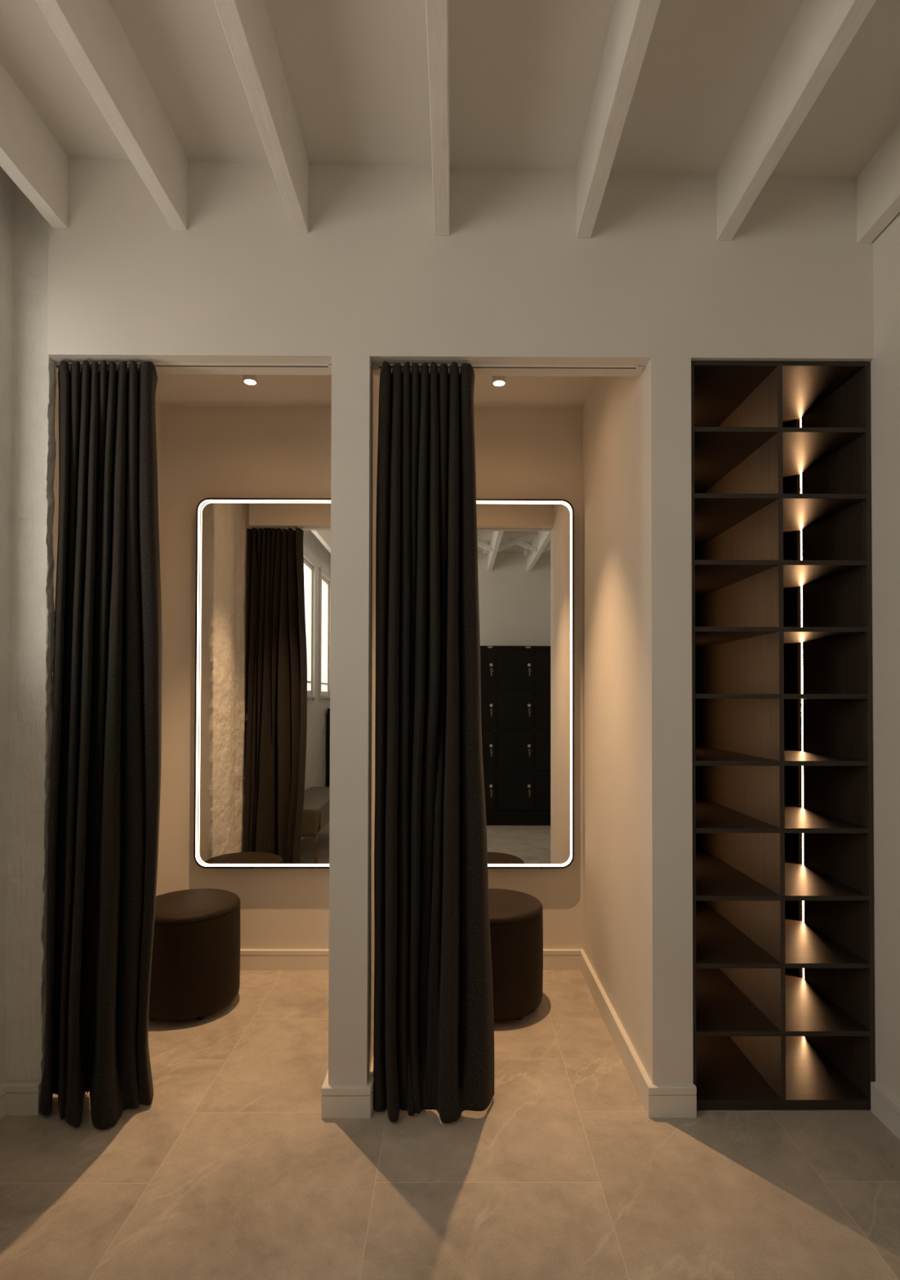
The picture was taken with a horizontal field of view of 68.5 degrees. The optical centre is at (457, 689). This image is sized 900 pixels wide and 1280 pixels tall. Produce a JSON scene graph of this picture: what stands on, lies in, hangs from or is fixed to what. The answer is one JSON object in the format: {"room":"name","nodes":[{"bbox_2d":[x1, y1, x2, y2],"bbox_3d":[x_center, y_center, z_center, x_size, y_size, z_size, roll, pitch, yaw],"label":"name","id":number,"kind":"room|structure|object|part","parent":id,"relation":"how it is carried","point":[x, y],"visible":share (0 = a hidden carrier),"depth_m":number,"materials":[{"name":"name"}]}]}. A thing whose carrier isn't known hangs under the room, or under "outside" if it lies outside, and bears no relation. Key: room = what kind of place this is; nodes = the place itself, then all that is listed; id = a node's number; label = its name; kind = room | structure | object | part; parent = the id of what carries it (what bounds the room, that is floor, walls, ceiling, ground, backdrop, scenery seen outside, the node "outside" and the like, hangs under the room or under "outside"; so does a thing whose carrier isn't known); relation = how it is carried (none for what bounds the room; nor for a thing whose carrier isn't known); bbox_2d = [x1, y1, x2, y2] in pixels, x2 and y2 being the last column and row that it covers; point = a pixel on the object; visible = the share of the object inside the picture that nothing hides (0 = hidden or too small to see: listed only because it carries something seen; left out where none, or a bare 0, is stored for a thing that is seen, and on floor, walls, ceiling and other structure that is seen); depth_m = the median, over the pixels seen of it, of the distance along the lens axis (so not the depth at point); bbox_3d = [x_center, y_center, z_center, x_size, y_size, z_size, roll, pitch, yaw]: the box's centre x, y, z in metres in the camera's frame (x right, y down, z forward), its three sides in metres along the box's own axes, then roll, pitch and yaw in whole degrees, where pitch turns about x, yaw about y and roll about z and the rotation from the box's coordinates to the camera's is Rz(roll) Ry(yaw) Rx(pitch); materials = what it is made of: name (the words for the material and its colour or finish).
{"room":"changing room","nodes":[
{"label":"changing room","id":0,"kind":"room"},
{"bbox_2d":[4,183,58,1082],"bbox_3d":[-1.376,-0.180,2.428,0.134,3.020,0.668,0,-1,-2],"label":"wall pier","id":1,"kind":"object","parent":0,"point":[35,397],"visible":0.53,"depth_m":2.10,"materials":[{"name":"paint"}]},
{"bbox_2d":[5,1081,41,1115],"bbox_3d":[-1.357,1.279,2.066,0.100,0.093,0.018,0,-1,0],"label":"baseboard","id":2,"kind":"object","parent":1,"relation":"attached to","point":[22,1098],"visible":0.97,"depth_m":2.06,"materials":[{"name":"white wood"}]},
{"bbox_2d":[0,166,160,1084],"bbox_3d":[-1.565,-0.240,0.984,0.300,3.100,4.420,0,-1,0],"label":"wall","id":3,"kind":"structure","parent":0,"point":[6,184],"depth_m":2.08,"materials":[{"name":"paint"}]},
{"bbox_2d":[0,1081,8,1119],"bbox_3d":[-1.406,1.257,0.415,0.018,0.093,3.320,0,-1,0],"label":"baseboard","id":4,"kind":"structure","parent":3,"relation":"attached to","point":[2,1086],"depth_m":2.05,"materials":[{"name":"white wood"}]},
{"bbox_2d":[157,406,582,949],"bbox_3d":[-0.106,-0.206,3.277,3.246,3.100,0.150,0,-1,0],"label":"wall","id":5,"kind":"structure","parent":0,"point":[206,451],"depth_m":3.20,"materials":[{"name":"white paint"}]},
{"bbox_2d":[193,497,330,868],"bbox_3d":[-0.863,-0.033,3.170,0.777,1.765,0.049,0,-1,0],"label":"mirror","id":6,"kind":"object","parent":5,"relation":"attached to","point":[263,583],"visible":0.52,"depth_m":3.17,"materials":[{"name":"clear mirror"}]},
{"bbox_2d":[240,948,579,969],"bbox_3d":[-0.430,1.296,3.171,2.032,0.093,0.018,0,-1,0],"label":"baseboard","id":7,"kind":"structure","parent":5,"relation":"attached to","point":[553,958],"depth_m":3.16,"materials":[{"name":"white wood"}]},
{"bbox_2d":[475,498,573,868],"bbox_3d":[0.167,-0.031,3.176,0.777,1.765,0.049,0,-1,0],"label":"mirror","id":8,"kind":"object","parent":5,"relation":"attached to","point":[526,546],"visible":0.48,"depth_m":3.18,"materials":[{"name":"clear mirror"}]},
{"bbox_2d":[155,374,595,408],"bbox_3d":[-0.200,-1.431,2.723,3.046,0.100,0.992,0,-1,0],"label":"ceiling","id":9,"kind":"structure","parent":0,"point":[171,390],"depth_m":3.05,"materials":[{"name":"white paint"}]},
{"bbox_2d":[242,374,257,385],"bbox_3d":[-0.838,-1.312,2.668,0.060,0.143,0.060,0,-1,0],"label":"recessed light","id":10,"kind":"object","parent":9,"relation":"in","point":[249,380],"visible":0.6,"depth_m":2.65,"materials":[{"name":"white metal"}]},
{"bbox_2d":[492,376,506,386],"bbox_3d":[0.167,-1.310,2.674,0.060,0.143,0.060,0,-1,0],"label":"recessed light","id":11,"kind":"object","parent":9,"relation":"in","point":[497,381],"visible":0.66,"depth_m":2.66,"materials":[{"name":"white metal"}]},
{"bbox_2d":[371,375,379,1062],"bbox_3d":[-0.346,-0.023,2.703,0.120,2.718,0.992,0,-1,0],"label":"wall partition","id":12,"kind":"structure","parent":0,"point":[376,378],"depth_m":2.23,"materials":[{"name":"white paint"}]},
{"bbox_2d":[320,1057,373,1118],"bbox_3d":[-0.348,1.288,2.613,0.156,0.093,1.135,0,-1,0],"label":"baseboard","id":13,"kind":"structure","parent":12,"relation":"attached to","point":[337,1101],"depth_m":2.05,"materials":[{"name":"white wood"}]},
{"bbox_2d":[0,969,899,1279],"bbox_3d":[-0.095,1.373,0.946,3.246,0.120,4.770,0,-1,0],"label":"floor","id":14,"kind":"structure","parent":0,"point":[233,1169],"depth_m":1.80,"materials":[{"name":"tile"}]},
{"bbox_2d":[148,888,239,1021],"bbox_3d":[-1.137,1.113,2.793,0.413,0.446,0.413,0,-1,0],"label":"ottoman","id":15,"kind":"object","parent":14,"relation":"on","point":[195,966],"visible":0.88,"depth_m":2.63,"materials":[{"name":"brown leather"}]},
{"bbox_3d":[-1.136,0.907,2.796,0.411,0.034,0.411,0,-1,0],"label":"seat","id":16,"kind":"part","parent":15,"relation":"part of","materials":[{"name":"brown leather"}]},
{"bbox_2d":[488,888,542,1020],"bbox_3d":[0.153,1.116,2.801,0.413,0.446,0.413,0,-1,0],"label":"ottoman","id":17,"kind":"object","parent":14,"relation":"on","point":[515,917],"visible":0.51,"depth_m":2.62,"materials":[{"name":"brown leather"}]},
{"bbox_3d":[0.154,0.910,2.804,0.411,0.034,0.411,0,-1,0],"label":"seat","id":18,"kind":"part","parent":17,"relation":"part of","materials":[{"name":"brown leather"}]},
{"bbox_2d":[690,360,874,1109],"bbox_3d":[1.029,0.142,2.492,0.580,2.380,0.780,0,-1,0],"label":"shelving unit","id":19,"kind":"object","parent":14,"relation":"on","point":[783,975],"visible":0.72,"depth_m":2.25,"materials":[{"name":"brown wood"}]},
{"bbox_3d":[0.746,0.141,2.491,0.014,2.380,0.780,0,-1,0],"label":"panel","id":20,"kind":"part","parent":19,"relation":"part of","materials":[{"name":"brown wood"}]},
{"bbox_3d":[1.031,-1.041,2.509,0.552,0.014,0.780,0,-1,0],"label":"panel","id":21,"kind":"part","parent":19,"relation":"part of","materials":[{"name":"brown wood"}]},
{"bbox_3d":[1.031,-0.828,2.501,0.552,0.016,0.770,0,-1,0],"label":"shelf","id":22,"kind":"part","parent":19,"relation":"part of","materials":[{"name":"brown wood"}]},
{"bbox_3d":[1.030,-0.614,2.498,0.552,0.016,0.770,0,-1,0],"label":"shelf","id":23,"kind":"part","parent":19,"relation":"part of","materials":[{"name":"brown wood"}]},
{"bbox_3d":[1.030,-0.401,2.495,0.552,0.016,0.770,0,-1,0],"label":"shelf","id":24,"kind":"part","parent":19,"relation":"part of","materials":[{"name":"brown wood"}]},
{"bbox_3d":[1.029,-0.187,2.492,0.552,0.016,0.770,0,-1,0],"label":"shelf","id":25,"kind":"part","parent":19,"relation":"part of","materials":[{"name":"brown wood"}]},
{"bbox_3d":[1.029,0.026,2.489,0.552,0.016,0.770,0,-1,0],"label":"shelf","id":26,"kind":"part","parent":19,"relation":"part of","materials":[{"name":"brown wood"}]},
{"bbox_3d":[1.029,0.240,2.486,0.552,0.016,0.770,0,-1,0],"label":"shelf","id":27,"kind":"part","parent":19,"relation":"part of","materials":[{"name":"brown wood"}]},
{"bbox_3d":[1.028,0.454,2.483,0.552,0.016,0.770,0,-1,0],"label":"shelf","id":28,"kind":"part","parent":19,"relation":"part of","materials":[{"name":"brown wood"}]},
{"bbox_3d":[1.028,0.667,2.480,0.552,0.016,0.770,0,-1,0],"label":"shelf","id":29,"kind":"part","parent":19,"relation":"part of","materials":[{"name":"brown wood"}]},
{"bbox_3d":[1.027,0.881,2.477,0.552,0.016,0.770,0,-1,0],"label":"shelf","id":30,"kind":"part","parent":19,"relation":"part of","materials":[{"name":"brown wood"}]},
{"bbox_3d":[1.027,1.094,2.474,0.552,0.016,0.770,0,-1,0],"label":"shelf","id":31,"kind":"part","parent":19,"relation":"part of","materials":[{"name":"brown wood"}]},
{"bbox_3d":[1.027,1.317,2.477,0.552,0.030,0.780,0,-1,0],"label":"panel","id":32,"kind":"part","parent":19,"relation":"part of","materials":[{"name":"brown wood"}]},
{"bbox_2d":[795,417,805,1037],"bbox_3d":[1.297,0.135,2.496,0.014,2.332,0.022,0,-1,0],"label":"light","id":33,"kind":"object","parent":19,"relation":"on","point":[800,421],"depth_m":2.50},
{"bbox_3d":[1.312,0.142,2.494,0.014,2.380,0.780,0,-1,0],"label":"panel","id":34,"kind":"part","parent":19,"relation":"part of","materials":[{"name":"brown wood"}]},
{"bbox_2d":[0,0,899,177],"bbox_3d":[-0.089,-1.740,0.988,3.246,0.180,4.770,0,-1,0],"label":"ceiling","id":35,"kind":"structure","parent":0,"point":[523,74],"depth_m":1.81,"materials":[{"name":"white paint"}]},
{"bbox_2d":[0,62,68,228],"bbox_3d":[-1.249,-1.603,0.446,0.049,0.241,3.303,0,-1,0],"label":"ceiling beam","id":36,"kind":"structure","parent":35,"relation":"attached to","point":[30,155],"depth_m":1.92,"materials":[{"name":"white wood"}]},
{"bbox_2d":[35,0,187,231],"bbox_3d":[-0.872,-1.597,0.448,0.049,0.238,3.303,0,-1,0],"label":"ceiling beam","id":37,"kind":"structure","parent":35,"relation":"attached to","point":[91,33],"depth_m":1.71,"materials":[{"name":"white wood"}]},
{"bbox_2d":[213,0,308,233],"bbox_3d":[-0.488,-1.590,0.450,0.050,0.237,3.303,0,-1,0],"label":"ceiling beam","id":38,"kind":"structure","parent":35,"relation":"attached to","point":[246,26],"depth_m":1.69,"materials":[{"name":"white wood"}]},
{"bbox_2d":[425,0,449,235],"bbox_3d":[-0.040,-1.582,0.453,0.050,0.234,3.303,0,-1,0],"label":"ceiling beam","id":39,"kind":"structure","parent":35,"relation":"attached to","point":[437,11],"depth_m":1.66,"materials":[{"name":"white wood"}]},
{"bbox_2d":[576,0,661,238],"bbox_3d":[0.410,-1.574,0.455,0.049,0.230,3.303,0,-1,0],"label":"ceiling beam","id":40,"kind":"structure","parent":35,"relation":"attached to","point":[632,23],"depth_m":1.68,"materials":[{"name":"white wood"}]},
{"bbox_2d":[715,0,875,240],"bbox_3d":[0.859,-1.566,0.458,0.049,0.228,3.303,0,-1,0],"label":"ceiling beam","id":41,"kind":"structure","parent":35,"relation":"attached to","point":[820,32],"depth_m":1.68,"materials":[{"name":"white wood"}]},
{"bbox_2d":[855,121,899,243],"bbox_3d":[1.306,-1.559,0.461,0.049,0.225,3.303,0,-1,0],"label":"ceiling beam","id":42,"kind":"structure","parent":35,"relation":"attached to","point":[877,184],"depth_m":2.00,"materials":[{"name":"white wood"}]},
{"bbox_2d":[47,158,873,1084],"bbox_3d":[0.012,-0.189,2.148,2.624,3.036,0.125,0,-1,0],"label":"wall","id":43,"kind":"structure","parent":0,"point":[371,281],"depth_m":2.10,"materials":[{"name":"white paint"}]},
{"bbox_2d":[55,362,331,369],"bbox_3d":[-0.857,-1.055,2.155,0.907,0.008,0.024,0,-1,0],"label":"rail","id":44,"kind":"object","parent":43,"relation":"attached to","point":[157,365],"visible":0.65,"depth_m":2.15,"materials":[{"name":"white metal"}]},
{"bbox_2d":[39,360,161,1128],"bbox_3d":[-1.145,0.130,2.097,0.387,2.376,0.214,0,-1,0],"label":"curtain","id":45,"kind":"object","parent":44,"relation":"hanging from","point":[106,757],"visible":0.98,"depth_m":2.10,"materials":[{"name":"grey fabric"}]},
{"bbox_2d":[372,364,642,371],"bbox_3d":[0.163,-1.053,2.162,0.880,0.008,0.024,0,-1,0],"label":"rail","id":46,"kind":"object","parent":43,"relation":"attached to","point":[375,366],"visible":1,"depth_m":2.16,"materials":[{"name":"white metal"}]},
{"bbox_2d":[373,361,493,1123],"bbox_3d":[-0.076,0.131,2.120,0.396,2.372,0.202,0,-1,0],"label":"curtain","id":47,"kind":"object","parent":46,"relation":"hanging from","point":[433,1033],"visible":1,"depth_m":2.11,"materials":[{"name":"grey fabric"}]},
{"bbox_2d":[582,376,640,1061],"bbox_3d":[0.673,-0.021,2.709,0.127,2.718,0.992,0,-1,0],"label":"wall","id":48,"kind":"structure","parent":0,"point":[611,410],"depth_m":2.60,"materials":[{"name":"white paint"}]},
{"bbox_2d":[579,948,696,1117],"bbox_3d":[0.663,1.290,2.619,0.149,0.093,1.135,0,-1,0],"label":"baseboard","id":49,"kind":"structure","parent":48,"relation":"attached to","point":[658,1100],"depth_m":2.16,"materials":[{"name":"white wood"}]},
{"bbox_2d":[870,212,899,1102],"bbox_3d":[1.406,-0.235,0.902,0.150,3.100,4.620,0,-1,0],"label":"wall","id":50,"kind":"structure","parent":0,"point":[885,364],"depth_m":2.04,"materials":[{"name":"white paint"}]},
{"bbox_2d":[870,1081,899,1139],"bbox_3d":[1.322,1.262,0.428,0.018,0.093,3.315,0,-1,0],"label":"baseboard","id":51,"kind":"structure","parent":50,"relation":"attached to","point":[884,1106],"depth_m":2.02,"materials":[{"name":"white wood"}]}
]}

